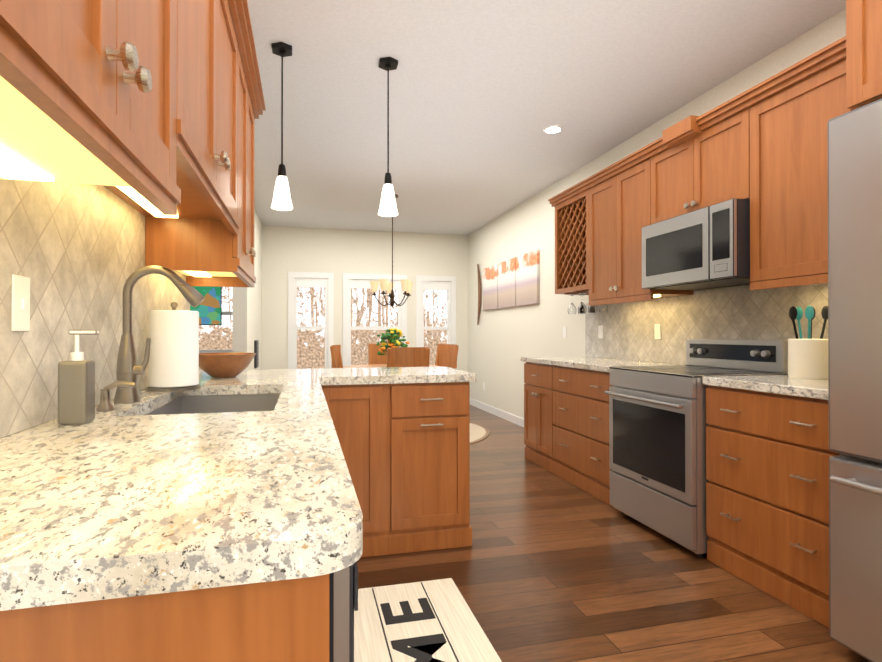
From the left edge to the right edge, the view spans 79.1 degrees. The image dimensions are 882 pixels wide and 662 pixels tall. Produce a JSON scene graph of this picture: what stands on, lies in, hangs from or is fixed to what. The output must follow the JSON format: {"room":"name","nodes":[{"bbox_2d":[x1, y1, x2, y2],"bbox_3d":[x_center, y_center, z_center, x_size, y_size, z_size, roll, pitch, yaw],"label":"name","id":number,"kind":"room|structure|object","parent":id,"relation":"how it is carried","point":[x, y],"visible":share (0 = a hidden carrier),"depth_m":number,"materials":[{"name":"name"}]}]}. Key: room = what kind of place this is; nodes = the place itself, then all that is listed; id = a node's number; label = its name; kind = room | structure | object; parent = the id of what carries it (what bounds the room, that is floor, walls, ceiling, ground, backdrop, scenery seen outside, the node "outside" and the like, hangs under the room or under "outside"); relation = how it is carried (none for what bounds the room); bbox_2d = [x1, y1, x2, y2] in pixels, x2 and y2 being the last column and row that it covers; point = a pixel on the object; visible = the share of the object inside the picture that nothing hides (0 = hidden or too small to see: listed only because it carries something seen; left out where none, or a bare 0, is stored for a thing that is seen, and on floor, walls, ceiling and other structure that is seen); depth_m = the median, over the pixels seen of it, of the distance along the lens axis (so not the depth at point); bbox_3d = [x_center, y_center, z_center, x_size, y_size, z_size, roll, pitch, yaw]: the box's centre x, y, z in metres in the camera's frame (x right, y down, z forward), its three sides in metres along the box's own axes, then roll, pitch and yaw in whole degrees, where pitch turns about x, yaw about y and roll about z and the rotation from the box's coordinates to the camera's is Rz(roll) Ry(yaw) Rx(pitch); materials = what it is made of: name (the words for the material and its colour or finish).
{"room":"dining room and kitchen","nodes":[
{"label":"dining room and kitchen","id":0,"kind":"room"},
{"bbox_2d":[233,209,261,369],"bbox_3d":[-1.505,-0.220,3.111,0.150,2.740,9.900,0,0,-14],"label":"wall","id":1,"kind":"structure","parent":0,"point":[247,316],"depth_m":6.38,"materials":[{"name":"paint"}]},
{"bbox_2d":[0,179,189,437],"bbox_3d":[-0.975,-0.134,1.362,0.010,0.709,3.170,0,0,-14],"label":"backsplash","id":2,"kind":"structure","parent":1,"relation":"attached to","point":[75,253],"depth_m":1.38,"materials":[{"name":"tile"}]},
{"bbox_2d":[11,274,29,330],"bbox_3d":[-0.913,-0.060,1.166,0.010,0.120,0.072,0,0,-14],"label":"switch plate","id":3,"kind":"object","parent":2,"relation":"attached to","point":[20,313],"visible":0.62,"depth_m":1.13,"materials":[{"name":"white plastic"}]},
{"bbox_2d":[0,0,191,203],"bbox_3d":[-0.639,-0.750,0.761,0.337,0.895,0.813,0,0,-14],"label":"upper cabinet","id":4,"kind":"object","parent":1,"relation":"attached to","point":[159,105],"depth_m":0.76,"materials":[{"name":"brown wood"}]},
{"bbox_2d":[0,76,150,203],"bbox_3d":[-0.643,-0.296,0.725,0.302,0.011,0.730,0,0,-14],"label":"under-cabinet light","id":5,"kind":"object","parent":4,"relation":"attached to","point":[37,143],"depth_m":0.89,"materials":[{"name":"beige"}]},
{"bbox_2d":[124,0,243,219],"bbox_3d":[-0.855,-0.820,1.608,0.337,0.745,1.058,0,0,-14],"label":"upper cabinet","id":6,"kind":"object","parent":1,"relation":"attached to","point":[217,42],"depth_m":1.69,"materials":[{"name":"brown wood"}]},
{"bbox_2d":[139,204,177,217],"bbox_3d":[-0.936,-0.441,1.606,0.080,0.011,0.900,0,0,-14],"label":"under-cabinet light","id":7,"kind":"object","parent":6,"relation":"attached to","point":[150,208],"depth_m":1.94,"materials":[{"name":"beige"}]},
{"bbox_2d":[145,56,255,279],"bbox_3d":[-1.073,-0.741,2.459,0.337,0.895,0.823,0,0,-14],"label":"upper cabinet","id":8,"kind":"object","parent":1,"relation":"attached to","point":[173,244],"depth_m":2.14,"materials":[{"name":"brown wood"}]},
{"bbox_2d":[178,271,236,276],"bbox_3d":[-1.095,-0.287,2.493,0.302,0.011,0.680,0,0,-14],"label":"under-cabinet light","id":9,"kind":"object","parent":8,"relation":"attached to","point":[188,273],"depth_m":2.69,"materials":[{"name":"beige plastic"}]},
{"bbox_2d":[254,340,258,367],"bbox_3d":[-2.369,0.295,6.861,0.033,0.350,0.300,0,0,-14],"label":"wall-mounted panel","id":10,"kind":"object","parent":1,"relation":"attached to","point":[256,351],"visible":0.94,"depth_m":6.72,"materials":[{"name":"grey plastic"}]},
{"bbox_2d":[199,226,467,371],"bbox_3d":[-2.726,-0.195,7.985,6.500,2.740,0.150,0,0,-14],"label":"wall","id":11,"kind":"structure","parent":0,"point":[338,253],"depth_m":8.23,"materials":[{"name":"paint"}]},
{"bbox_2d":[190,286,232,352],"bbox_3d":[-3.343,-0.258,7.776,0.890,1.405,0.150,0,0,-14],"label":"window","id":12,"kind":"structure","parent":11,"relation":"in","point":[209,309],"depth_m":7.76,"materials":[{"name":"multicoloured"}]},
{"bbox_2d":[288,272,333,368],"bbox_3d":[-1.977,-0.046,8.124,0.710,1.685,0.150,0,0,-14],"label":"window","id":13,"kind":"structure","parent":11,"relation":"in","point":[311,280],"depth_m":8.10,"materials":[{"name":"white wood"}]},
{"bbox_2d":[343,273,406,366],"bbox_3d":[-1.032,-0.045,8.366,1.040,1.685,0.150,0,0,-14],"label":"window","id":14,"kind":"structure","parent":11,"relation":"in","point":[356,281],"depth_m":8.29,"materials":[{"name":"white wood"}]},
{"bbox_2d":[416,275,455,367],"bbox_3d":[-0.083,-0.044,8.609,0.700,1.685,0.150,0,0,-14],"label":"window","id":15,"kind":"structure","parent":11,"relation":"in","point":[424,282],"depth_m":8.59,"materials":[{"name":"white wood"}]},
{"bbox_2d":[247,0,845,234],"bbox_3d":[-1.481,-1.640,3.124,6.800,0.100,10.200,0,0,-14],"label":"ceiling","id":16,"kind":"structure","parent":0,"point":[483,94],"depth_m":3.50,"materials":[{"name":"paint"}]},
{"bbox_2d":[271,42,292,210],"bbox_3d":[-0.891,-1.139,2.994,0.120,0.903,0.124,0,0,-14],"label":"pendant light","id":17,"kind":"object","parent":16,"relation":"hanging from","point":[281,200],"visible":1,"depth_m":2.97,"materials":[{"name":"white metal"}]},
{"bbox_2d":[378,57,397,216],"bbox_3d":[-0.312,-1.138,3.152,0.120,0.903,0.124,0,0,-14],"label":"pendant light","id":18,"kind":"object","parent":16,"relation":"hanging from","point":[387,207],"visible":1,"depth_m":3.13,"materials":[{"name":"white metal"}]},
{"bbox_2d":[370,194,412,306],"bbox_3d":[-0.567,-0.924,6.213,0.515,1.300,0.498,0,0,-14],"label":"chandelier","id":19,"kind":"object","parent":16,"relation":"hanging from","point":[406,284],"visible":0.96,"depth_m":6.17,"materials":[{"name":"brown metal"}]},
{"bbox_2d":[543,125,562,133],"bbox_3d":[0.878,-1.579,4.192,0.149,0.011,0.149,0,0,-20],"label":"recessed light","id":20,"kind":"object","parent":16,"relation":"in","point":[553,129],"visible":0.96,"depth_m":4.14,"materials":[{"name":"white"}]},
{"bbox_2d":[357,405,870,661],"bbox_3d":[-1.481,1.200,3.110,6.800,0.100,10.200,0,0,-14],"label":"floor","id":21,"kind":"structure","parent":0,"point":[547,566],"depth_m":2.42,"materials":[{"name":"brown wood"}]},
{"bbox_2d":[0,574,328,661],"bbox_3d":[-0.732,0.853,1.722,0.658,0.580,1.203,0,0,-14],"label":"base cabinet","id":22,"kind":"object","parent":21,"relation":"on","point":[280,621],"visible":0.15,"depth_m":1.14,"materials":[{"name":"brown wood"}]},
{"bbox_2d":[329,561,357,661],"bbox_3d":[-0.481,0.697,0.833,0.640,0.873,0.601,0,0,-14],"label":"dishwasher","id":23,"kind":"object","parent":21,"relation":"on","point":[343,595],"visible":0.12,"depth_m":0.62,"materials":[{"name":"grey metal"}]},
{"bbox_2d":[321,384,396,557],"bbox_3d":[-0.556,0.710,2.988,0.490,0.880,0.640,0,0,-14],"label":"base cabinet","id":24,"kind":"object","parent":21,"relation":"on","point":[364,416],"depth_m":2.71,"materials":[{"name":"brown wood"}]},
{"bbox_2d":[0,368,362,610],"bbox_3d":[-0.749,0.244,1.852,0.690,0.040,2.810,0,0,-14],"label":"countertop","id":25,"kind":"structure","parent":24,"relation":"on","point":[126,500],"depth_m":0.69,"materials":[{"name":"stone"}]},
{"bbox_2d":[58,330,98,424],"bbox_3d":[-0.865,0.109,1.280,0.076,0.224,0.062,0,0,-14],"label":"soap bottle","id":26,"kind":"object","parent":25,"relation":"on","point":[76,388],"visible":1,"depth_m":1.25,"materials":[{"name":"grey ceramic"}]},
{"bbox_2d":[96,381,135,411],"bbox_3d":[-0.910,0.180,1.496,0.098,0.083,0.043,0,0,-14],"label":"soap pump","id":27,"kind":"object","parent":25,"relation":"on","point":[105,404],"visible":1,"depth_m":1.48,"materials":[{"name":"silver metal"}]},
{"bbox_2d":[113,265,204,403],"bbox_3d":[-0.892,0.007,1.697,0.261,0.431,0.073,0,0,-14],"label":"faucet","id":28,"kind":"object","parent":25,"relation":"on","point":[129,368],"visible":0.98,"depth_m":1.67,"materials":[{"name":"silver metal"}]},
{"bbox_2d":[146,302,200,391],"bbox_3d":[-1.031,0.055,2.064,0.190,0.339,0.190,0,0,-14],"label":"paper towel holder","id":29,"kind":"object","parent":25,"relation":"on","point":[173,362],"visible":1,"depth_m":1.99,"materials":[{"name":"white paper"}]},
{"bbox_2d":[146,393,279,414],"bbox_3d":[-0.761,0.369,1.832,0.424,0.210,0.844,0,0,-14],"label":"sink basin","id":30,"kind":"object","parent":25,"relation":"in","point":[220,403],"visible":0.02,"depth_m":2.22,"materials":[{"name":"silver metal"}]},
{"bbox_2d":[199,352,255,377],"bbox_3d":[-1.068,0.169,2.632,0.300,0.117,0.300,0,0,-14],"label":"wooden bowl","id":31,"kind":"object","parent":25,"relation":"on","point":[225,365],"visible":0.94,"depth_m":2.54,"materials":[{"name":"brown wood"}]},
{"bbox_2d":[316,366,475,384],"bbox_3d":[-0.283,0.250,3.067,0.813,0.040,0.685,0,0,-14],"label":"countertop","id":32,"kind":"structure","parent":24,"relation":"on","point":[379,375],"depth_m":2.81,"materials":[{"name":"stone"}]},
{"bbox_2d":[354,578,501,661],"bbox_3d":[-0.037,1.137,1.704,0.540,0.011,1.420,0,0,-14],"label":"kitchen mat","id":33,"kind":"object","parent":21,"relation":"on","point":[430,621],"visible":0.98,"depth_m":2.05,"materials":[{"name":"beige fabric"}]},
{"bbox_2d":[397,382,471,553],"bbox_3d":[-0.149,0.710,3.092,0.470,0.880,0.640,0,0,-14],"label":"base cabinet","id":34,"kind":"object","parent":21,"relation":"on","point":[405,447],"depth_m":2.80,"materials":[{"name":"brown wood"}]},
{"bbox_2d":[470,422,488,443],"bbox_3d":[-0.564,1.161,6.183,2.240,0.011,2.240,0,0,-14],"label":"rug","id":35,"kind":"object","parent":21,"relation":"on","point":[478,433],"visible":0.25,"depth_m":6.01,"materials":[{"name":"beige fabric"}]},
{"bbox_2d":[330,345,342,367],"bbox_3d":[-1.011,0.660,6.249,0.520,0.991,0.440,0,0,0],"label":"dining chair","id":36,"kind":"object","parent":35,"relation":"on","point":[336,358],"visible":0.1,"depth_m":6.34,"materials":[{"name":"brown wood"}]},
{"bbox_2d":[368,344,398,363],"bbox_3d":[-0.713,0.663,6.973,0.440,0.991,0.520,0,0,-14],"label":"dining chair","id":37,"kind":"object","parent":35,"relation":"on","point":[374,357],"visible":0.04,"depth_m":7.17,"materials":[{"name":"brown wood"}]},
{"bbox_2d":[343,364,439,367],"bbox_3d":[-0.564,0.782,6.185,1.120,0.737,1.120,0,0,-14],"label":"dining table","id":38,"kind":"object","parent":35,"relation":"on","point":[369,366],"visible":0.12,"depth_m":6.23,"materials":[{"name":"brown wood"}]},
{"bbox_2d":[376,328,409,354],"bbox_3d":[-0.555,0.191,6.192,0.404,0.446,0.426,0,0,-14],"label":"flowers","id":39,"kind":"object","parent":38,"relation":"on","point":[393,335],"visible":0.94,"depth_m":6.13,"materials":[{"name":"multicoloured"}]},
{"bbox_2d":[387,347,429,366],"bbox_3d":[-0.373,0.656,5.440,0.440,0.991,0.520,0,0,-14],"label":"dining chair","id":40,"kind":"object","parent":35,"relation":"on","point":[408,356],"visible":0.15,"depth_m":5.19,"materials":[{"name":"brown wood"}]},
{"bbox_2d":[435,344,458,368],"bbox_3d":[-0.102,0.662,6.589,0.520,0.991,0.440,0,0,-34],"label":"dining chair","id":41,"kind":"object","parent":35,"relation":"on","point":[446,355],"visible":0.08,"depth_m":6.74,"materials":[{"name":"brown wood"}]},
{"bbox_2d":[524,362,547,469],"bbox_3d":[1.139,0.718,4.690,0.638,0.880,0.581,0,0,-14],"label":"base cabinet","id":42,"kind":"object","parent":21,"relation":"on","point":[535,374],"depth_m":4.62,"materials":[{"name":"brown wood"}]},
{"bbox_2d":[548,365,617,509],"bbox_3d":[1.320,0.715,3.983,0.638,0.880,0.990,0,0,-14],"label":"base cabinet","id":43,"kind":"object","parent":21,"relation":"on","point":[578,404],"depth_m":3.89,"materials":[{"name":"brown wood"}]},
{"bbox_2d":[604,339,787,556],"bbox_3d":[1.461,0.600,3.111,0.721,1.100,0.760,0,0,-14],"label":"range","id":44,"kind":"object","parent":21,"relation":"on","point":[657,441],"visible":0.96,"depth_m":2.94,"materials":[{"name":"silver metal"}]},
{"bbox_2d":[706,385,838,627],"bbox_3d":[1.726,0.706,2.394,0.638,0.880,0.750,0,0,-14],"label":"base cabinet","id":45,"kind":"object","parent":21,"relation":"on","point":[768,455],"depth_m":2.30,"materials":[{"name":"brown wood"}]},
{"bbox_2d":[521,356,827,399],"bbox_3d":[1.431,0.252,3.521,0.653,0.040,3.075,0,0,-14],"label":"countertop","id":46,"kind":"structure","parent":45,"relation":"on","point":[798,387],"depth_m":2.56,"materials":[{"name":"stone"}]},
{"bbox_2d":[788,305,827,378],"bbox_3d":[1.789,0.052,2.599,0.170,0.350,0.170,0,0,-14],"label":"utensil crock","id":47,"kind":"object","parent":46,"relation":"on","point":[808,358],"visible":0.96,"depth_m":2.55,"materials":[{"name":"cream glazed ceramic"},{"name":"black and teal plastic"}]},
{"bbox_2d":[827,98,881,661],"bbox_3d":[1.833,0.192,1.524,0.807,1.900,0.975,0,0,-14],"label":"refrigerator","id":48,"kind":"object","parent":21,"relation":"on","point":[855,338],"visible":1,"depth_m":1.81,"materials":[{"name":"grey metal"}]},
{"bbox_2d":[468,9,845,418],"bbox_3d":[1.740,-0.215,3.941,0.150,2.740,10.200,0,0,-14],"label":"wall","id":49,"kind":"structure","parent":0,"point":[502,342],"depth_m":6.09,"materials":[{"name":"paint"}]},
{"bbox_2d":[477,264,481,324],"bbox_3d":[0.574,-0.554,8.079,0.056,0.927,0.130,0,0,-14],"label":"bow","id":50,"kind":"object","parent":49,"relation":"attached to","point":[479,294],"visible":0.98,"depth_m":8.04,"materials":[{"name":"brown wood"}]},
{"bbox_2d":[483,264,496,309],"bbox_3d":[0.710,-0.612,7.596,0.034,0.610,0.610,0,0,-14],"label":"picture","id":51,"kind":"object","parent":49,"relation":"attached to","point":[489,273],"depth_m":7.56,"materials":[{"name":"fabric"}]},
{"bbox_2d":[470,398,523,426],"bbox_3d":[0.896,1.120,6.902,0.015,0.100,3.729,0,0,-14],"label":"baseboard","id":52,"kind":"structure","parent":49,"relation":"attached to","point":[514,419],"depth_m":7.27,"materials":[{"name":"white wood"}]},
{"bbox_2d":[497,258,514,308],"bbox_3d":[0.869,-0.615,6.976,0.034,0.610,0.610,0,0,-14],"label":"picture","id":53,"kind":"object","parent":49,"relation":"attached to","point":[513,282],"depth_m":6.97,"materials":[{"name":"fabric"}]},
{"bbox_2d":[515,250,539,305],"bbox_3d":[1.027,-0.618,6.356,0.034,0.610,0.610,0,0,-14],"label":"picture","id":54,"kind":"object","parent":49,"relation":"attached to","point":[527,266],"depth_m":6.31,"materials":[{"name":"fabric"}]},
{"bbox_2d":[563,327,566,337],"bbox_3d":[1.269,0.012,5.470,0.005,0.116,0.072,0,0,-14],"label":"electrical outlet plate","id":55,"kind":"object","parent":49,"relation":"attached to","point":[564,328],"depth_m":5.46,"materials":[{"name":"white plastic"}]},
{"bbox_2d":[598,325,602,337],"bbox_3d":[1.431,0.009,4.789,0.004,0.116,0.072,0,0,-14],"label":"electrical outlet plate","id":56,"kind":"object","parent":49,"relation":"attached to","point":[600,328],"depth_m":4.79,"materials":[{"name":"white plastic"}]},
{"bbox_2d":[584,148,692,303],"bbox_3d":[1.463,-0.713,3.992,0.337,0.935,0.897,0,0,-14],"label":"upper cabinet","id":57,"kind":"object","parent":49,"relation":"attached to","point":[617,206],"depth_m":3.91,"materials":[{"name":"brown wood"}]},
{"bbox_2d":[568,295,573,313],"bbox_3d":[1.186,-0.240,4.836,0.076,0.175,0.074,0,0,-14],"label":"hanging wine glass","id":58,"kind":"object","parent":57,"relation":"hanging from","point":[571,308],"depth_m":4.81,"materials":[{"name":"clear glass"}]},
{"bbox_2d":[574,293,584,313],"bbox_3d":[1.231,-0.241,4.662,0.076,0.175,0.074,0,0,-14],"label":"hanging wine glass","id":59,"kind":"object","parent":57,"relation":"hanging from","point":[583,310],"depth_m":4.64,"materials":[{"name":"clear glass"}]},
{"bbox_2d":[585,293,600,313],"bbox_3d":[1.276,-0.242,4.488,0.076,0.175,0.074,0,0,-14],"label":"hanging wine glass","id":60,"kind":"object","parent":57,"relation":"hanging from","point":[591,309],"depth_m":4.47,"materials":[{"name":"clear glass"}]},
{"bbox_2d":[601,305,607,312],"bbox_3d":[1.372,-0.242,4.512,0.076,0.175,0.074,0,0,-14],"label":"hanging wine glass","id":61,"kind":"object","parent":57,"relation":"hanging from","point":[604,308],"depth_m":4.48,"materials":[{"name":"clear glass"}]},
{"bbox_2d":[655,324,660,338],"bbox_3d":[1.629,0.005,4.014,0.004,0.116,0.072,0,0,-14],"label":"electrical outlet plate","id":62,"kind":"object","parent":49,"relation":"attached to","point":[657,331],"depth_m":4.01,"materials":[{"name":"white plastic"}]},
{"bbox_2d":[648,88,763,222],"bbox_3d":[1.662,-0.965,3.214,0.337,0.552,0.818,0,0,-14],"label":"upper cabinet","id":63,"kind":"object","parent":49,"relation":"attached to","point":[703,162],"depth_m":3.08,"materials":[{"name":"brown wood"}]},
{"bbox_2d":[642,198,749,289],"bbox_3d":[1.626,-0.480,3.191,0.440,0.409,0.778,0,0,-14],"label":"over-the-range microwave","id":64,"kind":"object","parent":63,"relation":"attached to","point":[708,247],"visible":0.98,"depth_m":3.01,"materials":[{"name":"grey metal"}]},
{"bbox_2d":[585,283,827,363],"bbox_3d":[1.748,-0.018,3.581,0.011,0.499,3.038,0,0,-14],"label":"backsplash","id":65,"kind":"structure","parent":49,"relation":"attached to","point":[746,312],"depth_m":3.61,"materials":[{"name":"tile"}]},
{"bbox_2d":[748,48,850,287],"bbox_3d":[1.852,-0.721,2.470,0.337,0.935,0.819,0,0,-14],"label":"upper cabinet","id":66,"kind":"object","parent":49,"relation":"attached to","point":[762,146],"depth_m":2.53,"materials":[{"name":"brown wood"}]},
{"bbox_2d":[846,0,881,110],"bbox_3d":[1.907,-1.115,1.542,0.714,0.615,1.000,0,0,-14],"label":"upper cabinet","id":67,"kind":"object","parent":49,"relation":"attached to","point":[863,52],"visible":1,"depth_m":1.89,"materials":[{"name":"brown wood"}]},
{"label":"outside","id":68,"kind":"structure","parent":0,"visible":0},
{"bbox_2d":[199,287,446,368],"bbox_3d":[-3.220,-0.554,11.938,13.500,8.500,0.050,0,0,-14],"label":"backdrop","id":69,"kind":"structure","parent":68,"point":[368,308],"depth_m":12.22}
]}

